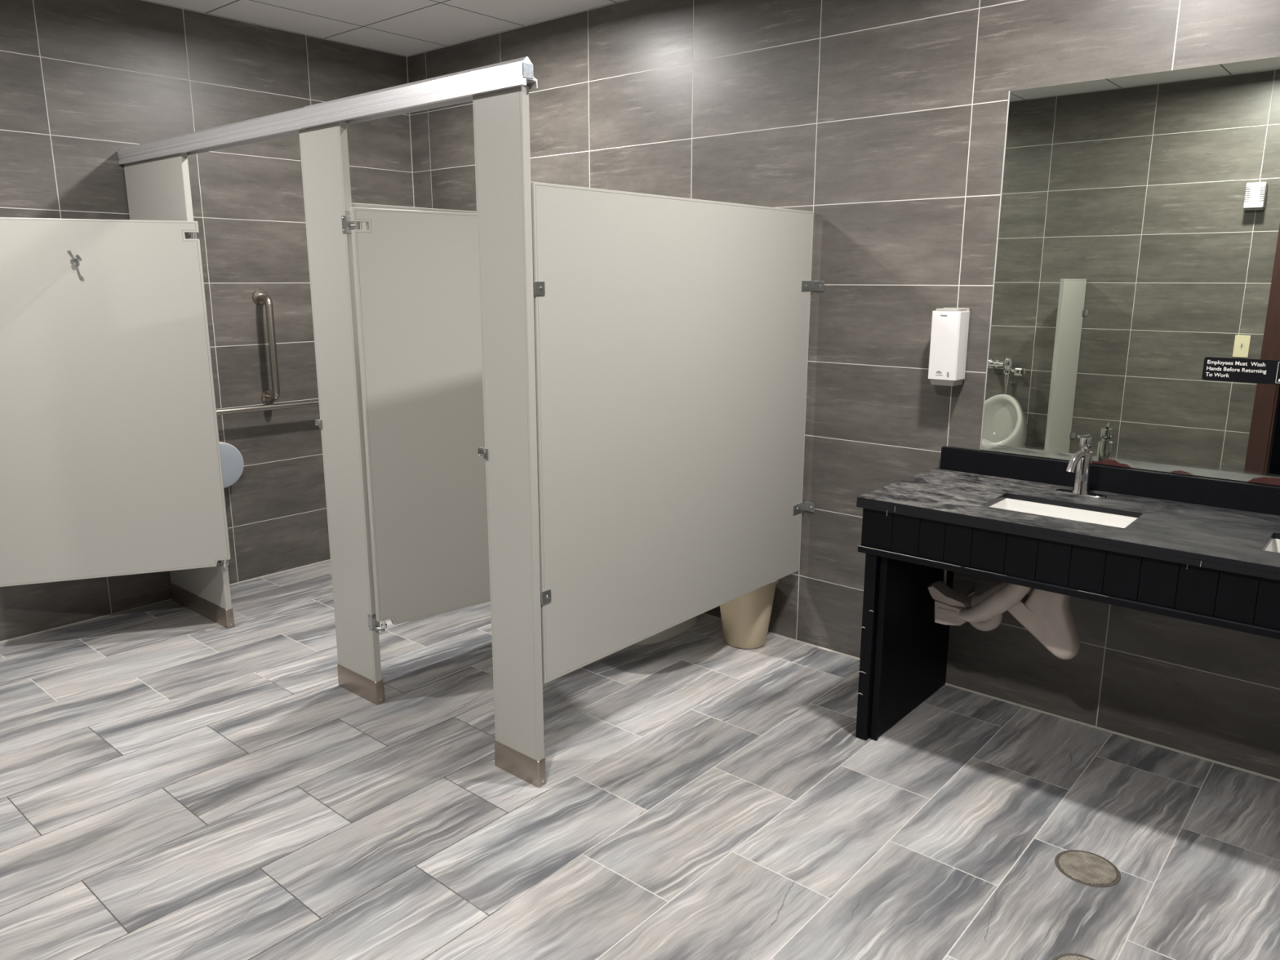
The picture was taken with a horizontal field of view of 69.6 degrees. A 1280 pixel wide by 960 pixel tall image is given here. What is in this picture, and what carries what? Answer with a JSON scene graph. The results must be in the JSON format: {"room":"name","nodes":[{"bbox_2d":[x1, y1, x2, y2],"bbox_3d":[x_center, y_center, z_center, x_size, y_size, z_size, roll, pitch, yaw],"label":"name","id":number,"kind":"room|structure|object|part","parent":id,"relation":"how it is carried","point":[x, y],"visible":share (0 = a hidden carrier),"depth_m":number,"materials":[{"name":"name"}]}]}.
{"room":"public restroom","nodes":[
{"label":"public restroom","id":0,"kind":"room"},
{"bbox_2d":[0,0,413,641],"bbox_3d":[-2.535,-0.724,4.107,0.120,2.765,3.650,10,16,40],"label":"wall","id":1,"kind":"structure","parent":0,"point":[82,82],"depth_m":4.49,"materials":[{"name":"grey tile"}]},
{"bbox_2d":[0,559,330,642],"bbox_3d":[-2.450,0.623,4.406,0.005,0.005,3.530,10,16,40],"label":"trim","id":2,"kind":"structure","parent":1,"relation":"attached to","point":[328,559],"depth_m":4.40,"materials":[{"name":"grey tile"}]},
{"bbox_2d":[219,441,243,488],"bbox_3d":[-2.103,-0.076,4.577,0.118,0.230,0.230,10,16,40],"label":"dispenser","id":3,"kind":"object","parent":1,"relation":"attached to","point":[232,460],"visible":0.43,"depth_m":4.57,"materials":[{"name":"white plastic"}]},
{"bbox_2d":[252,288,279,404],"bbox_3d":[-1.894,-0.675,4.706,0.104,0.590,0.080,10,16,40],"label":"grab bar","id":4,"kind":"object","parent":1,"relation":"attached to","point":[260,296],"visible":1,"depth_m":4.67,"materials":[{"name":"silver metal"}]},
{"bbox_2d":[216,400,319,415],"bbox_3d":[-1.862,-0.391,4.809,0.100,0.095,1.160,10,16,40],"label":"grab bar","id":5,"kind":"object","parent":1,"relation":"attached to","point":[316,402],"visible":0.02,"depth_m":4.69,"materials":[{"name":"silver metal"}]},
{"bbox_2d":[147,0,622,55],"bbox_3d":[-0.440,-1.745,2.123,5.540,0.080,3.770,10,16,40],"label":"ceiling","id":6,"kind":"structure","parent":0,"point":[400,27],"depth_m":4.33,"materials":[{"name":"white"}]},
{"bbox_2d":[0,560,1279,959],"bbox_3d":[-1.120,1.212,1.961,5.540,0.100,5.850,10,16,40],"label":"floor","id":7,"kind":"structure","parent":0,"point":[176,783],"depth_m":2.73,"materials":[{"name":"grey tile"}]},
{"bbox_2d":[124,152,235,628],"bbox_3d":[-2.070,-0.370,4.150,0.620,2.056,0.038,10,16,40],"label":"pilaster","id":8,"kind":"object","parent":7,"relation":"on","point":[158,188],"visible":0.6,"depth_m":4.07,"materials":[{"name":"silver metal"}]},
{"bbox_2d":[0,217,231,586],"bbox_3d":[-2.251,-0.304,3.772,0.930,1.479,0.073,-4,13,-20],"label":"door","id":9,"kind":"structure","parent":8,"relation":"attached to","point":[110,458],"depth_m":3.80,"materials":[{"name":"silver metal"}]},
{"bbox_2d":[116,56,537,164],"bbox_3d":[-1.298,-1.260,3.272,2.662,0.074,0.060,10,16,40],"label":"rail","id":10,"kind":"object","parent":8,"relation":"attached to","point":[458,87],"visible":0.98,"depth_m":2.92,"materials":[{"name":"metal"}]},
{"bbox_3d":[-1.717,-1.337,3.625,1.556,0.072,0.058,10,16,40],"label":"rail","id":11,"kind":"part","parent":10,"relation":"part of","materials":[{"name":"metal"}]},
{"bbox_3d":[-0.710,-1.152,2.777,1.104,0.072,0.058,10,16,40],"label":"rail","id":12,"kind":"part","parent":10,"relation":"part of","materials":[{"name":"metal"}]},
{"bbox_2d":[298,121,385,704],"bbox_3d":[-1.064,-0.185,3.307,0.316,2.056,0.044,10,16,40],"label":"pilaster","id":13,"kind":"object","parent":7,"relation":"on","point":[324,150],"visible":0.94,"depth_m":3.27,"materials":[{"name":"silver metal"}]},
{"bbox_3d":[-0.953,-0.848,3.075,0.032,0.014,0.015,2,13,10],"label":"hinge arm","id":14,"kind":"part","parent":13,"relation":"part of","materials":[{"name":"silver metal"}]},
{"bbox_3d":[-0.954,0.546,3.379,0.032,0.014,0.015,2,13,10],"label":"hinge arm","id":15,"kind":"part","parent":13,"relation":"part of","materials":[{"name":"silver metal"}]},
{"bbox_2d":[350,207,490,628],"bbox_3d":[-0.717,-0.220,3.392,0.615,1.479,0.025,-10,16,-38],"label":"door","id":16,"kind":"structure","parent":13,"relation":"attached to","point":[416,273],"depth_m":3.32,"materials":[{"name":"silver metal"}]},
{"bbox_2d":[472,85,546,787],"bbox_3d":[-0.392,-0.061,2.740,0.236,2.056,0.040,10,16,40],"label":"pilaster","id":17,"kind":"object","parent":7,"relation":"on","point":[501,118],"visible":0.99,"depth_m":2.69,"materials":[{"name":"silver metal"}]},
{"bbox_2d":[634,616,697,644],"bbox_3d":[0.028,0.294,4.014,0.380,0.820,0.721,10,16,40],"label":"toilet","id":18,"kind":"object","parent":7,"relation":"on","point":[673,631],"visible":0.02,"depth_m":4.08,"materials":[{"name":"white ceramic"}]},
{"bbox_2d":[720,579,778,648],"bbox_3d":[0.460,0.558,4.005,0.282,0.308,0.259,10,16,40],"label":"waste bin","id":19,"kind":"object","parent":7,"relation":"on","point":[745,619],"visible":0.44,"depth_m":3.92,"materials":[{"name":"beige plastic"}]},
{"bbox_2d":[855,445,1279,740],"bbox_3d":[1.638,0.512,2.734,1.897,0.940,0.641,10,16,40],"label":"vanity","id":20,"kind":"object","parent":7,"relation":"on","point":[1194,550],"depth_m":2.86,"materials":[{"name":"black laminate"}]},
{"bbox_3d":[0.975,0.521,3.332,0.068,0.666,0.620,10,16,40],"label":"panel","id":21,"kind":"part","parent":20,"relation":"part of","materials":[{"name":"black laminate"}]},
{"bbox_2d":[988,497,1137,528],"bbox_3d":[1.306,0.170,2.875,0.459,0.126,0.277,10,16,40],"label":"washbasin","id":22,"kind":"object","parent":20,"relation":"in","point":[1046,509],"visible":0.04,"depth_m":2.96,"materials":[{"name":"white ceramic"}]},
{"bbox_2d":[927,580,1079,659],"bbox_3d":[1.211,0.378,3.093,0.507,0.369,0.143,10,16,40],"label":"trap","id":23,"kind":"object","parent":22,"relation":"attached to","point":[1048,616],"visible":0.89,"depth_m":3.03,"materials":[{"name":"plastic"}]},
{"bbox_2d":[856,466,1279,580],"bbox_3d":[1.639,0.152,2.656,1.897,0.035,0.639,10,16,40],"label":"countertop","id":24,"kind":"structure","parent":20,"relation":"on","point":[1224,539],"depth_m":2.75,"materials":[{"name":"grey stone"}]},
{"bbox_3d":[1.639,0.310,2.688,1.883,0.022,0.624,10,16,40],"label":"rail","id":25,"kind":"part","parent":20,"relation":"part of","materials":[{"name":"black laminate"}]},
{"bbox_2d":[1055,434,1106,498],"bbox_3d":[1.458,-0.050,3.018,0.142,0.204,0.128,2,12,9],"label":"tap","id":26,"kind":"object","parent":20,"relation":"on","point":[1080,464],"visible":1,"depth_m":3.01,"materials":[{"name":"silver metal"}]},
{"bbox_3d":[1.420,-0.058,2.995,0.093,0.068,0.028,-9,15,-36],"label":"spout","id":27,"kind":"part","parent":26,"relation":"part of","materials":[{"name":"silver metal"}]},
{"bbox_3d":[1.460,0.045,3.050,0.158,0.006,0.048,10,16,40],"label":"deck plate","id":28,"kind":"part","parent":26,"relation":"part of","materials":[{"name":"silver metal"}]},
{"bbox_3d":[1.445,-0.142,2.997,0.071,0.013,0.010,-9,15,-37],"label":"lever","id":29,"kind":"part","parent":26,"relation":"part of","materials":[{"name":"silver metal"}]},
{"bbox_2d":[1265,537,1279,552],"bbox_3d":[1.872,0.274,2.399,0.459,0.126,0.277,10,16,40],"label":"washbasin","id":30,"kind":"object","parent":20,"relation":"in","point":[1274,545],"visible":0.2,"depth_m":2.60,"materials":[{"name":"white ceramic"}]},
{"bbox_2d":[1052,953,1094,959],"bbox_3d":[1.012,1.128,2.103,0.140,0.006,0.140,10,16,40],"label":"floor drain","id":31,"kind":"object","parent":7,"relation":"on","point":[1064,956],"visible":1,"depth_m":2.16,"materials":[{"name":"brown metal"}]},
{"bbox_2d":[1054,849,1120,887],"bbox_3d":[1.208,1.046,2.486,0.162,0.003,0.162,10,16,40],"label":"floor drain","id":32,"kind":"object","parent":7,"relation":"on","point":[1082,867],"visible":1,"depth_m":2.48,"materials":[{"name":"brown metal"}]},
{"bbox_2d":[407,0,1279,779],"bbox_3d":[0.749,-0.649,3.779,5.540,2.765,0.120,10,16,40],"label":"wall","id":33,"kind":"structure","parent":0,"point":[884,121],"depth_m":3.51,"materials":[{"name":"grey tile"}]},
{"bbox_2d":[406,55,414,207],"bbox_3d":[-1.300,-1.009,5.419,0.004,2.765,0.004,10,16,40],"label":"trim","id":34,"kind":"structure","parent":33,"relation":"attached to","point":[406,55],"depth_m":5.23,"materials":[{"name":"grey metal"}]},
{"bbox_2d":[351,202,476,230],"bbox_3d":[-0.575,-0.361,3.895,0.071,1.480,1.525,10,16,40],"label":"partition panel","id":35,"kind":"object","parent":33,"relation":"attached to","point":[353,205],"visible":0.02,"depth_m":3.39,"materials":[{"name":"silver metal"}]},
{"bbox_2d":[530,182,824,684],"bbox_3d":[0.210,-0.215,3.232,0.071,1.478,1.532,10,16,40],"label":"partition panel","id":36,"kind":"object","parent":33,"relation":"attached to","point":[672,333],"visible":0.97,"depth_m":3.08,"materials":[{"name":"silver metal"}]},
{"bbox_2d":[928,307,969,386],"bbox_3d":[1.119,-0.484,3.339,0.104,0.275,0.100,10,16,40],"label":"soap dispenser","id":37,"kind":"object","parent":33,"relation":"attached to","point":[949,326],"visible":1,"depth_m":3.30,"materials":[{"name":"white plastic"}]},
{"bbox_3d":[1.149,-0.497,3.372,0.096,0.262,0.010,10,16,40],"label":"plate","id":38,"kind":"part","parent":37,"relation":"part of","materials":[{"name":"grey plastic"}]},
{"bbox_2d":[943,569,974,596],"bbox_3d":[1.183,0.303,3.366,0.227,0.320,0.040,-10,16,-40],"label":"supply pipe","id":39,"kind":"object","parent":33,"relation":"attached to","point":[972,592],"visible":0.09,"depth_m":3.31,"materials":[{"name":"plastic"}]},
{"bbox_2d":[702,613,1279,782],"bbox_3d":[0.706,0.709,4.026,5.300,0.006,0.006,10,16,40],"label":"trim","id":40,"kind":"structure","parent":33,"relation":"attached to","point":[708,615],"depth_m":3.30,"materials":[{"name":"grey tile"}]},
{"bbox_2d":[940,445,1279,515],"bbox_3d":[1.846,0.046,2.863,1.875,0.084,0.029,10,16,40],"label":"backsplash","id":41,"kind":"structure","parent":33,"relation":"attached to","point":[1235,495],"depth_m":3.04,"materials":[{"name":"black stone"}]},
{"bbox_2d":[979,56,1279,485],"bbox_3d":[1.906,-0.591,2.688,1.740,1.230,0.007,10,16,40],"label":"mirror","id":42,"kind":"object","parent":33,"relation":"attached to","point":[1138,237],"visible":0.94,"depth_m":2.94,"materials":[{"name":"mirror"}]},
{"bbox_2d":[1201,356,1279,384],"bbox_3d":[1.862,-0.328,2.778,0.284,0.072,0.003,10,16,40],"label":"sign","id":43,"kind":"object","parent":42,"relation":"attached to","point":[1219,369],"visible":1,"depth_m":2.80,"materials":[{"name":"black plastic"}]}
]}

